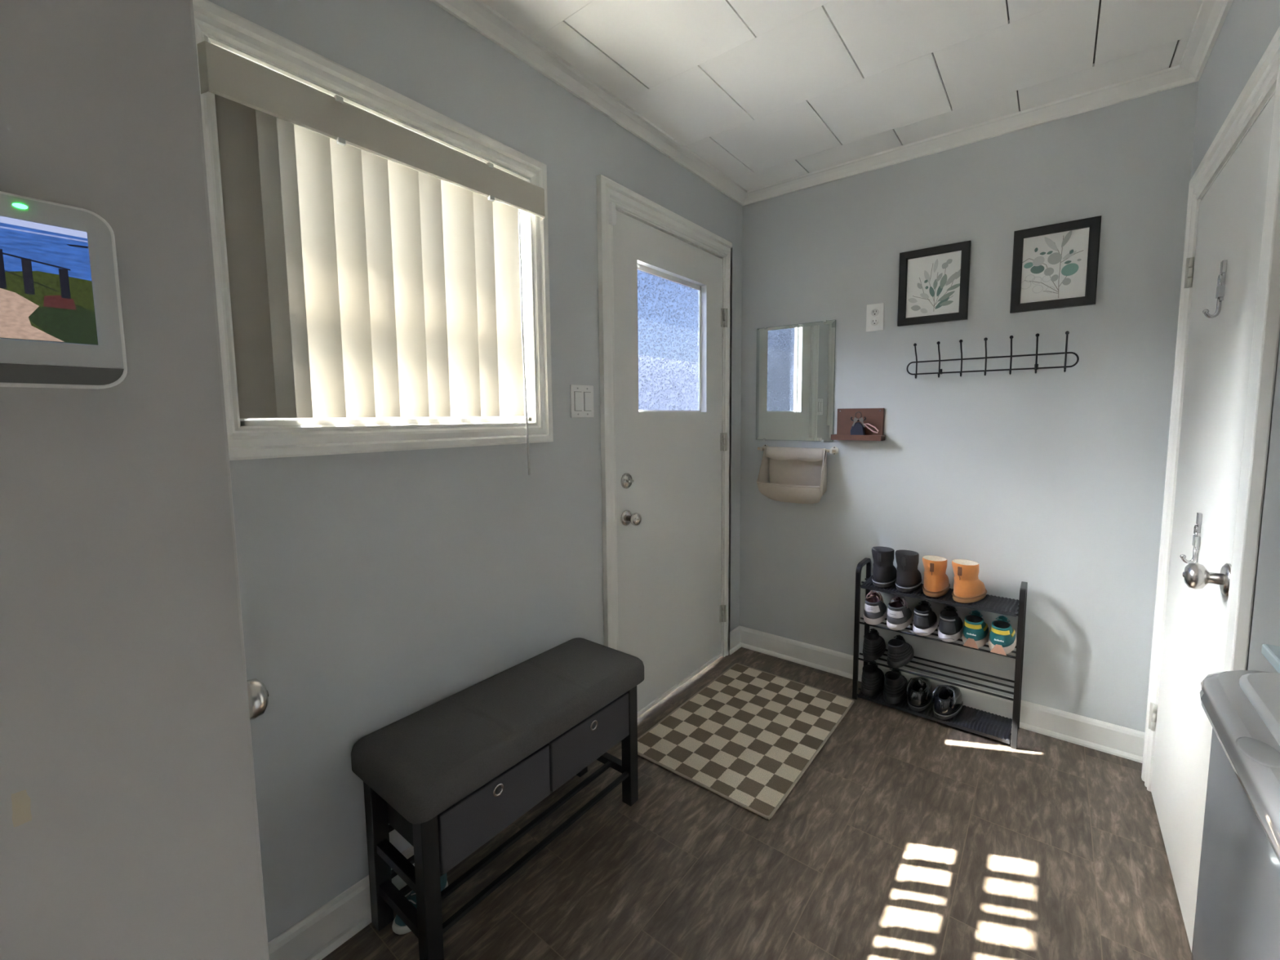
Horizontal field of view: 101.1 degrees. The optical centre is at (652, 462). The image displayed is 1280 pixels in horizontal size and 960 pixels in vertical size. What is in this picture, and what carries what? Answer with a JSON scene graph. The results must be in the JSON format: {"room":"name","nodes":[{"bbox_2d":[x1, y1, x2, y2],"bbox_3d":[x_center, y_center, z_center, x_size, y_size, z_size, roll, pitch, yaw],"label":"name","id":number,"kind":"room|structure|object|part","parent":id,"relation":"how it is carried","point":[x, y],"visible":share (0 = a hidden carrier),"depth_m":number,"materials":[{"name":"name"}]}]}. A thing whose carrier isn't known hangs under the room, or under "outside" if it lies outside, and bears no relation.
{"room":"entryway","nodes":[
{"label":"entryway","id":0,"kind":"room"},
{"bbox_2d":[0,0,269,959],"bbox_3d":[-0.795,0.024,0.587,0.700,2.390,0.350,4,6,37],"label":"wall","id":1,"kind":"structure","parent":0,"point":[129,825],"depth_m":0.45,"materials":[{"name":"paint"}]},
{"bbox_2d":[0,191,127,389],"bbox_3d":[-0.513,-0.123,0.349,0.024,0.140,0.226,4,6,37],"label":"panel","id":2,"kind":"object","parent":1,"relation":"attached to","point":[61,323],"visible":1,"depth_m":0.40,"materials":[{"name":"white plastic"},{"name":"glass"}]},
{"bbox_2d":[12,203,27,208],"bbox_3d":[-0.466,-0.189,0.388,0.001,0.004,0.007,4,6,37],"label":"light","id":3,"kind":"object","parent":2,"relation":"on","point":[15,206],"depth_m":0.39,"materials":[{"name":"green plastic"}]},
{"bbox_2d":[246,678,268,719],"bbox_3d":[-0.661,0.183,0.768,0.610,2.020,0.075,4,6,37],"label":"door knob","id":4,"kind":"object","parent":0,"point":[258,695],"depth_m":0.71,"materials":[{"name":"silver metal"}]},
{"bbox_2d":[207,0,742,942],"bbox_3d":[-0.369,-0.092,1.842,0.150,2.390,2.870,4,6,37],"label":"wall","id":5,"kind":"structure","parent":0,"point":[377,588],"depth_m":1.39,"materials":[{"name":"paint"}]},
{"bbox_2d":[192,0,553,460],"bbox_3d":[-0.672,-0.473,1.390,0.176,0.871,0.901,4,6,37],"label":"window","id":6,"kind":"structure","parent":5,"relation":"in","point":[251,438],"depth_m":1.25,"materials":[{"name":"white wood"}]},
{"bbox_2d":[196,40,545,475],"bbox_3d":[-0.608,-0.378,1.356,0.088,0.881,0.824,4,6,37],"label":"vertical blinds","id":7,"kind":"object","parent":6,"relation":"attached to","point":[375,262],"visible":1,"depth_m":1.24,"materials":[{"name":"beige fabric"}]},
{"bbox_3d":[-0.703,-0.475,1.413,0.036,0.711,0.741,3,6,37],"label":"sash","id":8,"kind":"part","parent":6,"relation":"part of","materials":[{"name":"white plastic"}]},
{"bbox_2d":[267,626,741,959],"bbox_3d":[-0.229,1.043,1.970,0.028,0.105,2.370,4,6,37],"label":"baseboard","id":9,"kind":"structure","parent":5,"relation":"attached to","point":[328,927],"depth_m":1.26,"materials":[{"name":"white wood"}]},
{"bbox_2d":[569,384,594,417],"bbox_3d":[-0.248,-0.217,1.859,0.010,0.114,0.112,4,6,37],"label":"light switch","id":10,"kind":"object","parent":5,"relation":"attached to","point":[581,396],"visible":1,"depth_m":1.85,"materials":[{"name":"white plastic"}]},
{"bbox_2d":[596,174,732,716],"bbox_3d":[0.061,-0.002,2.359,0.217,2.112,0.945,4,6,37],"label":"door","id":11,"kind":"structure","parent":5,"relation":"in","point":[665,279],"depth_m":2.29,"materials":[{"name":"white paint"}]},
{"bbox_3d":[-0.075,0.221,2.070,0.063,0.052,0.052,3,6,37],"label":"knob","id":12,"kind":"part","parent":11,"relation":"part of","materials":[{"name":"silver metal"}]},
{"bbox_3d":[0.079,-0.522,2.340,0.004,0.582,0.472,3,6,37],"label":"pane","id":13,"kind":"part","parent":11,"relation":"part of","materials":[{"name":"clear glass"}]},
{"bbox_2d":[430,0,1233,205],"bbox_3d":[0.869,-1.165,0.696,3.100,0.044,2.720,4,6,37],"label":"crown molding","id":14,"kind":"structure","parent":5,"relation":"attached to","point":[477,15],"depth_m":1.85,"materials":[{"name":"white wood"}]},
{"bbox_2d":[321,647,1191,959],"bbox_3d":[-1.103,1.269,0.778,6.300,0.120,5.650,4,6,37],"label":"floor","id":15,"kind":"structure","parent":0,"point":[906,836],"depth_m":1.49,"materials":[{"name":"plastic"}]},
{"bbox_2d":[391,872,448,934],"bbox_3d":[-0.597,1.111,1.356,0.072,0.083,0.162,2,6,24],"label":"shoe","id":16,"kind":"object","parent":15,"relation":"on","point":[398,926],"visible":0.2,"depth_m":1.30,"materials":[{"name":"white"}]},
{"bbox_2d":[351,637,644,959],"bbox_3d":[-0.379,0.891,1.511,0.321,0.491,0.782,4,6,37],"label":"storage bench","id":17,"kind":"object","parent":15,"relation":"on","point":[449,775],"visible":1,"depth_m":1.31,"materials":[{"name":"black paint"}]},
{"bbox_3d":[-0.682,0.952,1.308,0.038,0.412,0.038,3,6,37],"label":"leg","id":18,"kind":"part","parent":17,"relation":"part of","materials":[{"name":"black paint"}]},
{"bbox_3d":[-0.466,0.894,1.576,0.012,0.012,0.657,3,6,37],"label":"drawer rail","id":19,"kind":"part","parent":17,"relation":"part of","materials":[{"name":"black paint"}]},
{"bbox_3d":[-0.590,0.947,1.237,0.194,0.023,0.024,3,6,37],"label":"rail","id":20,"kind":"part","parent":17,"relation":"part of","materials":[{"name":"black paint"}]},
{"bbox_3d":[-0.590,1.055,1.246,0.194,0.025,0.024,3,6,37],"label":"rail","id":21,"kind":"part","parent":17,"relation":"part of","materials":[{"name":"black paint"}]},
{"bbox_3d":[-0.470,1.023,1.592,0.014,0.012,0.693,3,6,37],"label":"shelf rail","id":22,"kind":"part","parent":17,"relation":"part of","materials":[{"name":"black paint"}]},
{"bbox_3d":[-0.412,1.026,1.548,0.014,0.012,0.693,3,6,37],"label":"shelf rail","id":23,"kind":"part","parent":17,"relation":"part of","materials":[{"name":"black paint"}]},
{"bbox_3d":[-0.479,0.834,1.374,0.240,0.140,0.316,3,6,37],"label":"fabric drawer","id":24,"kind":"part","parent":17,"relation":"part of","materials":[{"name":"black fabric"}]},
{"bbox_3d":[-0.497,0.963,1.168,0.038,0.412,0.038,3,6,37],"label":"leg","id":25,"kind":"part","parent":17,"relation":"part of","materials":[{"name":"black paint"}]},
{"bbox_3d":[-0.378,0.839,1.297,0.014,0.142,0.316,3,6,37],"label":"drawer","id":26,"kind":"part","parent":17,"relation":"part of","materials":[{"name":"grey fabric"}]},
{"bbox_2d":[351,637,644,824],"bbox_3d":[-0.380,0.689,1.493,0.321,0.073,0.782,3,6,37],"label":"cushion","id":27,"kind":"object","parent":17,"relation":"on","point":[424,762],"depth_m":1.34,"materials":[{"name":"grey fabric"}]},
{"bbox_3d":[-0.345,1.030,1.497,0.014,0.012,0.693,3,6,37],"label":"shelf rail","id":28,"kind":"part","parent":17,"relation":"part of","materials":[{"name":"black paint"}]},
{"bbox_3d":[-0.283,1.034,1.450,0.014,0.012,0.693,3,6,37],"label":"shelf rail","id":29,"kind":"part","parent":17,"relation":"part of","materials":[{"name":"black paint"}]},
{"bbox_3d":[-0.261,0.899,1.859,0.038,0.412,0.038,3,6,37],"label":"leg","id":30,"kind":"part","parent":17,"relation":"part of","materials":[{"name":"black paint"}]},
{"bbox_3d":[-0.179,0.814,1.557,0.014,0.142,0.324,3,6,37],"label":"drawer","id":31,"kind":"part","parent":17,"relation":"part of","materials":[{"name":"grey fabric"}]},
{"bbox_3d":[-0.169,1.003,1.795,0.194,0.025,0.024,3,6,37],"label":"rail","id":32,"kind":"part","parent":17,"relation":"part of","materials":[{"name":"black paint"}]},
{"bbox_3d":[-0.076,0.910,1.718,0.038,0.412,0.038,3,6,37],"label":"leg","id":33,"kind":"part","parent":17,"relation":"part of","materials":[{"name":"black paint"}]},
{"bbox_2d":[637,662,854,819],"bbox_3d":[0.395,1.068,2.163,0.594,0.010,0.865,4,7,38],"label":"door mat","id":34,"kind":"object","parent":15,"relation":"on","point":[748,736],"visible":0.97,"depth_m":2.08,"materials":[{"name":"fabric"}]},
{"bbox_2d":[852,557,1027,749],"bbox_3d":[1.183,0.756,2.212,0.606,0.611,0.179,4,6,37],"label":"shoe rack","id":35,"kind":"object","parent":15,"relation":"on","point":[981,722],"visible":0.75,"depth_m":2.13,"materials":[{"name":"black metal"}]},
{"bbox_3d":[0.950,0.742,2.389,0.019,0.611,0.179,3,6,37],"label":"frame","id":36,"kind":"part","parent":35,"relation":"part of","materials":[{"name":"black metal"}]},
{"bbox_2d":[861,660,884,697],"bbox_3d":[0.998,0.951,2.385,0.090,0.133,0.210,3,6,35],"label":"shoe","id":37,"kind":"object","parent":35,"relation":"on","point":[873,678],"visible":0.98,"depth_m":2.32,"materials":[{"name":"black"}]},
{"bbox_2d":[862,628,885,661],"bbox_3d":[0.998,0.798,2.373,0.085,0.117,0.210,3,6,35],"label":"sneaker","id":38,"kind":"object","parent":35,"relation":"on","point":[873,645],"visible":1,"depth_m":2.31,"materials":[{"name":"black fabric"}]},
{"bbox_2d":[863,590,887,624],"bbox_3d":[0.995,0.631,2.354,0.090,0.123,0.210,3,6,34],"label":"shoe","id":39,"kind":"object","parent":35,"relation":"on","point":[875,611],"visible":1,"depth_m":2.29,"materials":[{"name":"white fabric"}]},
{"bbox_3d":[0.948,0.630,2.284,0.067,0.030,0.038,3,6,34],"label":"heel panel","id":40,"kind":"part","parent":39,"relation":"part of","materials":[{"name":"white"}]},
{"bbox_2d":[871,546,897,587],"bbox_3d":[1.023,0.446,2.317,0.096,0.158,0.209,4,6,37],"label":"boot","id":41,"kind":"object","parent":35,"relation":"on","point":[884,573],"visible":0.94,"depth_m":2.25,"materials":[{"name":"grey leather"}]},
{"bbox_2d":[883,667,907,704],"bbox_3d":[1.072,0.957,2.321,0.090,0.133,0.210,4,7,38],"label":"shoe","id":42,"kind":"object","parent":35,"relation":"on","point":[895,683],"visible":0.9,"depth_m":2.25,"materials":[{"name":"black fabric"}]},
{"bbox_2d":[886,595,912,630],"bbox_3d":[1.073,0.636,2.289,0.090,0.123,0.210,4,7,39],"label":"shoe","id":43,"kind":"object","parent":35,"relation":"on","point":[900,616],"visible":1,"depth_m":2.23,"materials":[{"name":"white fabric"}]},
{"bbox_3d":[1.020,0.635,2.224,0.067,0.030,0.038,4,7,39],"label":"heel panel","id":44,"kind":"part","parent":43,"relation":"part of","materials":[{"name":"white leather"}]},
{"bbox_2d":[886,635,914,667],"bbox_3d":[1.082,0.804,2.301,0.085,0.117,0.210,4,7,43],"label":"sneaker","id":45,"kind":"object","parent":35,"relation":"on","point":[900,653],"visible":1,"depth_m":2.24,"materials":[{"name":"black fabric"}]},
{"bbox_2d":[895,550,922,592],"bbox_3d":[1.098,0.451,2.255,0.096,0.158,0.209,4,7,38],"label":"boot","id":46,"kind":"object","parent":35,"relation":"on","point":[908,578],"visible":1,"depth_m":2.19,"materials":[{"name":"grey leather"}]},
{"bbox_2d":[906,676,933,711],"bbox_3d":[1.151,0.971,2.267,0.093,0.113,0.208,4,6,37],"label":"sneaker","id":47,"kind":"object","parent":35,"relation":"on","point":[919,691],"visible":0.95,"depth_m":2.22,"materials":[{"name":"black leather"}]},
{"bbox_2d":[911,600,937,635],"bbox_3d":[1.155,0.640,2.233,0.087,0.125,0.210,4,7,38],"label":"shoe","id":48,"kind":"object","parent":35,"relation":"on","point":[925,622],"visible":1,"depth_m":2.17,"materials":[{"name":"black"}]},
{"bbox_3d":[1.101,0.650,2.165,0.061,0.046,0.032,4,7,38],"label":"heel panel","id":49,"kind":"part","parent":48,"relation":"part of","materials":[{"name":"grey"}]},
{"bbox_3d":[1.099,0.618,2.160,0.055,0.008,0.026,4,7,38],"label":"collar trim","id":50,"kind":"part","parent":48,"relation":"part of","materials":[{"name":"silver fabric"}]},
{"bbox_2d":[922,555,950,597],"bbox_3d":[1.181,0.460,2.193,0.096,0.150,0.209,4,7,38],"label":"boot","id":51,"kind":"object","parent":35,"relation":"on","point":[936,584],"visible":1,"depth_m":2.12,"materials":[{"name":"brown leather"}]},
{"bbox_2d":[931,684,963,719],"bbox_3d":[1.233,0.976,2.200,0.208,0.113,0.093,-5,7,-44],"label":"sneaker","id":52,"kind":"object","parent":35,"relation":"on","point":[948,700],"visible":1,"depth_m":2.15,"materials":[{"name":"black leather"}]},
{"bbox_2d":[937,605,963,642],"bbox_3d":[1.230,0.645,2.173,0.087,0.125,0.210,4,7,38],"label":"shoe","id":53,"kind":"object","parent":35,"relation":"on","point":[950,628],"visible":1,"depth_m":2.11,"materials":[{"name":"black fabric"}]},
{"bbox_3d":[1.175,0.655,2.105,0.061,0.046,0.032,4,7,38],"label":"heel panel","id":54,"kind":"part","parent":53,"relation":"part of","materials":[{"name":"grey"}]},
{"bbox_3d":[1.173,0.623,2.099,0.055,0.008,0.026,4,7,38],"label":"collar trim","id":55,"kind":"part","parent":53,"relation":"part of","materials":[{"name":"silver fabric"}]},
{"bbox_2d":[951,559,986,603],"bbox_3d":[1.272,0.465,2.115,0.209,0.153,0.100,-5,7,-38],"label":"boot","id":56,"kind":"object","parent":35,"relation":"on","point":[967,587],"visible":1,"depth_m":2.05,"materials":[{"name":"brown leather"}]},
{"bbox_2d":[961,610,989,648],"bbox_3d":[1.299,0.650,2.118,0.090,0.124,0.212,4,7,39],"label":"shoe","id":57,"kind":"object","parent":35,"relation":"on","point":[975,633],"visible":1,"depth_m":2.05,"materials":[{"name":"teal fabric"}]},
{"bbox_2d":[987,615,1016,655],"bbox_3d":[1.369,0.654,2.061,0.090,0.124,0.212,4,7,39],"label":"shoe","id":58,"kind":"object","parent":35,"relation":"on","point":[1002,638],"visible":1,"depth_m":2.00,"materials":[{"name":"teal fabric"}]},
{"bbox_3d":[1.416,0.771,2.034,0.019,0.611,0.179,3,6,37],"label":"frame","id":59,"kind":"part","parent":35,"relation":"part of","materials":[{"name":"black metal"}]},
{"bbox_2d":[1191,670,1279,959],"bbox_3d":[0.758,0.714,0.269,0.630,1.010,0.785,4,6,37],"label":"washing machine","id":60,"kind":"object","parent":15,"relation":"on","point":[1237,911],"visible":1,"depth_m":0.57,"materials":[{"name":"metal"}]},
{"bbox_3d":[0.721,0.303,0.263,0.470,0.012,0.712,3,6,37],"label":"lid","id":61,"kind":"part","parent":60,"relation":"part of","materials":[{"name":"white plastic"}]},
{"bbox_2d":[1261,644,1279,673],"bbox_3d":[1.089,0.750,0.673,0.438,0.901,0.170,4,6,37],"label":"side table","id":62,"kind":"object","parent":15,"relation":"on","point":[1271,652],"visible":0.96,"depth_m":0.80,"materials":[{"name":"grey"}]},
{"bbox_2d":[481,0,1202,191],"bbox_3d":[-1.121,-1.210,0.555,6.300,0.100,5.650,4,6,37],"label":"ceiling","id":63,"kind":"structure","parent":0,"point":[765,92],"depth_m":1.66,"materials":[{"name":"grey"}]},
{"bbox_2d":[739,81,1198,732],"bbox_3d":[1.212,-0.149,2.343,1.752,2.390,0.150,4,6,37],"label":"wall","id":64,"kind":"structure","parent":0,"point":[1051,480],"depth_m":2.10,"materials":[{"name":"paint"}]},
{"bbox_2d":[755,320,835,442],"bbox_3d":[0.698,-0.396,2.612,0.403,0.579,0.010,4,6,37],"label":"wall mirror","id":65,"kind":"object","parent":64,"relation":"attached to","point":[796,362],"visible":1,"depth_m":2.60,"materials":[{"name":"clear glass"}]},
{"bbox_2d":[756,444,838,503],"bbox_3d":[0.687,0.057,2.586,0.400,0.282,0.134,4,6,37],"label":"wall organizer","id":66,"kind":"object","parent":64,"relation":"hanging from","point":[798,475],"visible":1,"depth_m":2.59,"materials":[{"name":"beige fabric"}]},
{"bbox_3d":[0.701,-0.064,2.595,0.400,0.015,0.015,3,6,37],"label":"rod","id":67,"kind":"part","parent":66,"relation":"part of","materials":[{"name":"brown wood"}]},
{"bbox_2d":[831,408,884,440],"bbox_3d":[0.939,-0.175,2.410,0.222,0.147,0.072,4,6,37],"label":"shelf","id":68,"kind":"object","parent":64,"relation":"attached to","point":[874,416],"visible":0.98,"depth_m":2.41,"materials":[{"name":"brown wood"}]},
{"bbox_2d":[850,411,866,435],"bbox_3d":[0.939,-0.173,2.409,0.072,0.123,0.033,4,6,37],"label":"keychain","id":69,"kind":"object","parent":68,"relation":"in","point":[857,428],"visible":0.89,"depth_m":2.40,"materials":[{"name":"blue metal"}]},
{"bbox_2d":[863,423,879,433],"bbox_3d":[0.976,-0.155,2.356,0.070,0.045,0.006,4,7,42],"label":"strap","id":70,"kind":"object","parent":68,"relation":"on","point":[874,427],"visible":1,"depth_m":2.35,"materials":[{"name":"pink"}]},
{"bbox_2d":[866,302,884,331],"bbox_3d":[0.996,-0.652,2.361,0.074,0.119,0.009,4,6,37],"label":"wall outlet","id":71,"kind":"object","parent":64,"relation":"attached to","point":[875,312],"visible":1,"depth_m":2.36,"materials":[{"name":"white plastic"}]},
{"bbox_2d":[871,318,878,325],"bbox_3d":[0.994,-0.632,2.360,0.033,0.033,0.004,3,6,37],"label":"socket","id":72,"kind":"object","parent":71,"relation":"attached to","point":[874,322],"depth_m":2.36,"materials":[{"name":"white plastic"}]},
{"bbox_2d":[871,308,879,316],"bbox_3d":[0.994,-0.672,2.357,0.033,0.033,0.004,3,6,37],"label":"socket","id":73,"kind":"object","parent":71,"relation":"attached to","point":[874,312],"depth_m":2.35,"materials":[{"name":"white plastic"}]},
{"bbox_2d":[897,240,971,326],"bbox_3d":[1.174,-0.744,2.208,0.263,0.309,0.021,4,6,37],"label":"picture frame","id":74,"kind":"object","parent":64,"relation":"attached to","point":[934,282],"visible":1,"depth_m":2.20,"materials":[{"name":"black wood"}]},
{"bbox_2d":[906,250,961,317],"bbox_3d":[1.176,-0.745,2.211,0.209,0.255,0.004,3,6,37],"label":"print","id":75,"kind":"object","parent":74,"relation":"attached to","point":[933,277],"depth_m":2.21,"materials":[{"name":"white paper"}]},
{"bbox_2d":[738,625,1144,763],"bbox_3d":[1.127,0.993,2.406,1.652,0.105,0.028,4,6,37],"label":"baseboard","id":76,"kind":"structure","parent":64,"relation":"attached to","point":[1121,741],"depth_m":2.16,"materials":[{"name":"white wood"}]},
{"bbox_2d":[906,330,1079,378],"bbox_3d":[1.319,-0.418,2.087,0.580,0.145,0.086,4,6,37],"label":"coat rack","id":77,"kind":"object","parent":64,"relation":"attached to","point":[1036,367],"visible":1,"depth_m":2.06,"materials":[{"name":"black metal"}]},
{"bbox_3d":[1.326,-0.393,2.098,0.580,0.057,0.006,3,6,37],"label":"rail","id":78,"kind":"part","parent":77,"relation":"part of","materials":[{"name":"black metal"}]},
{"bbox_2d":[1009,215,1101,313],"bbox_3d":[1.494,-0.731,1.963,0.256,0.306,0.021,4,6,37],"label":"picture frame","id":79,"kind":"object","parent":64,"relation":"attached to","point":[1055,265],"visible":1,"depth_m":1.96,"materials":[{"name":"black wood"}]},
{"bbox_2d":[1021,230,1082,297],"bbox_3d":[1.486,-0.735,1.972,0.194,0.241,0.001,3,6,37],"label":"artwork","id":80,"kind":"object","parent":79,"relation":"attached to","point":[1051,260],"depth_m":1.97,"materials":[{"name":"white paper"}]},
{"bbox_2d":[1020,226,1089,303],"bbox_3d":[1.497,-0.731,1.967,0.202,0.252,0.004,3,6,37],"label":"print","id":81,"kind":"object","parent":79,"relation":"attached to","point":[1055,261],"depth_m":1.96,"materials":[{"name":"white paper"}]},
{"bbox_2d":[1191,0,1279,672],"bbox_3d":[1.500,-0.062,1.363,0.100,2.390,1.065,4,6,37],"label":"wall","id":82,"kind":"structure","parent":0,"point":[1248,28],"depth_m":1.12,"materials":[{"name":"paint"}]},
{"bbox_2d":[1141,26,1279,951],"bbox_3d":[1.435,0.141,1.355,0.175,1.987,0.943,4,6,37],"label":"door","id":83,"kind":"structure","parent":82,"relation":"in","point":[1224,369],"depth_m":1.28,"materials":[{"name":"white metal"}]},
{"bbox_2d":[1179,512,1202,563],"bbox_3d":[1.405,0.197,1.376,0.034,0.136,0.026,4,6,37],"label":"hook","id":84,"kind":"object","parent":83,"relation":"attached to","point":[1196,538],"visible":1,"depth_m":1.36,"materials":[{"name":"grey metal"}]},
{"bbox_3d":[1.405,0.240,1.380,0.032,0.050,0.012,3,6,37],"label":"hook arm","id":85,"kind":"part","parent":84,"relation":"part of","materials":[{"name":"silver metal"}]},
{"bbox_3d":[1.414,0.178,1.367,0.011,0.096,0.026,3,6,37],"label":"plate","id":86,"kind":"part","parent":84,"relation":"part of","materials":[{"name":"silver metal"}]},
{"bbox_3d":[1.204,0.250,1.153,0.063,0.059,0.059,3,6,37],"label":"knob","id":87,"kind":"part","parent":83,"relation":"part of","materials":[{"name":"silver metal"}]},
{"bbox_2d":[1202,259,1226,318],"bbox_3d":[1.385,-0.426,1.300,0.034,0.136,0.026,4,6,37],"label":"hook","id":88,"kind":"object","parent":83,"relation":"attached to","point":[1220,289],"visible":1,"depth_m":1.29,"materials":[{"name":"grey metal"}]},
{"bbox_3d":[1.385,-0.384,1.304,0.032,0.050,0.012,3,6,37],"label":"hook arm","id":89,"kind":"part","parent":88,"relation":"part of","materials":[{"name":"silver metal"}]},
{"bbox_3d":[1.394,-0.446,1.291,0.011,0.096,0.026,3,6,37],"label":"plate","id":90,"kind":"part","parent":88,"relation":"part of","materials":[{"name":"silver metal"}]},
{"bbox_3d":[1.143,0.174,1.013,0.021,1.987,0.043,3,6,37],"label":"corner casing","id":91,"kind":"part","parent":83,"relation":"part of","materials":[{"name":"white wood"}]}
]}

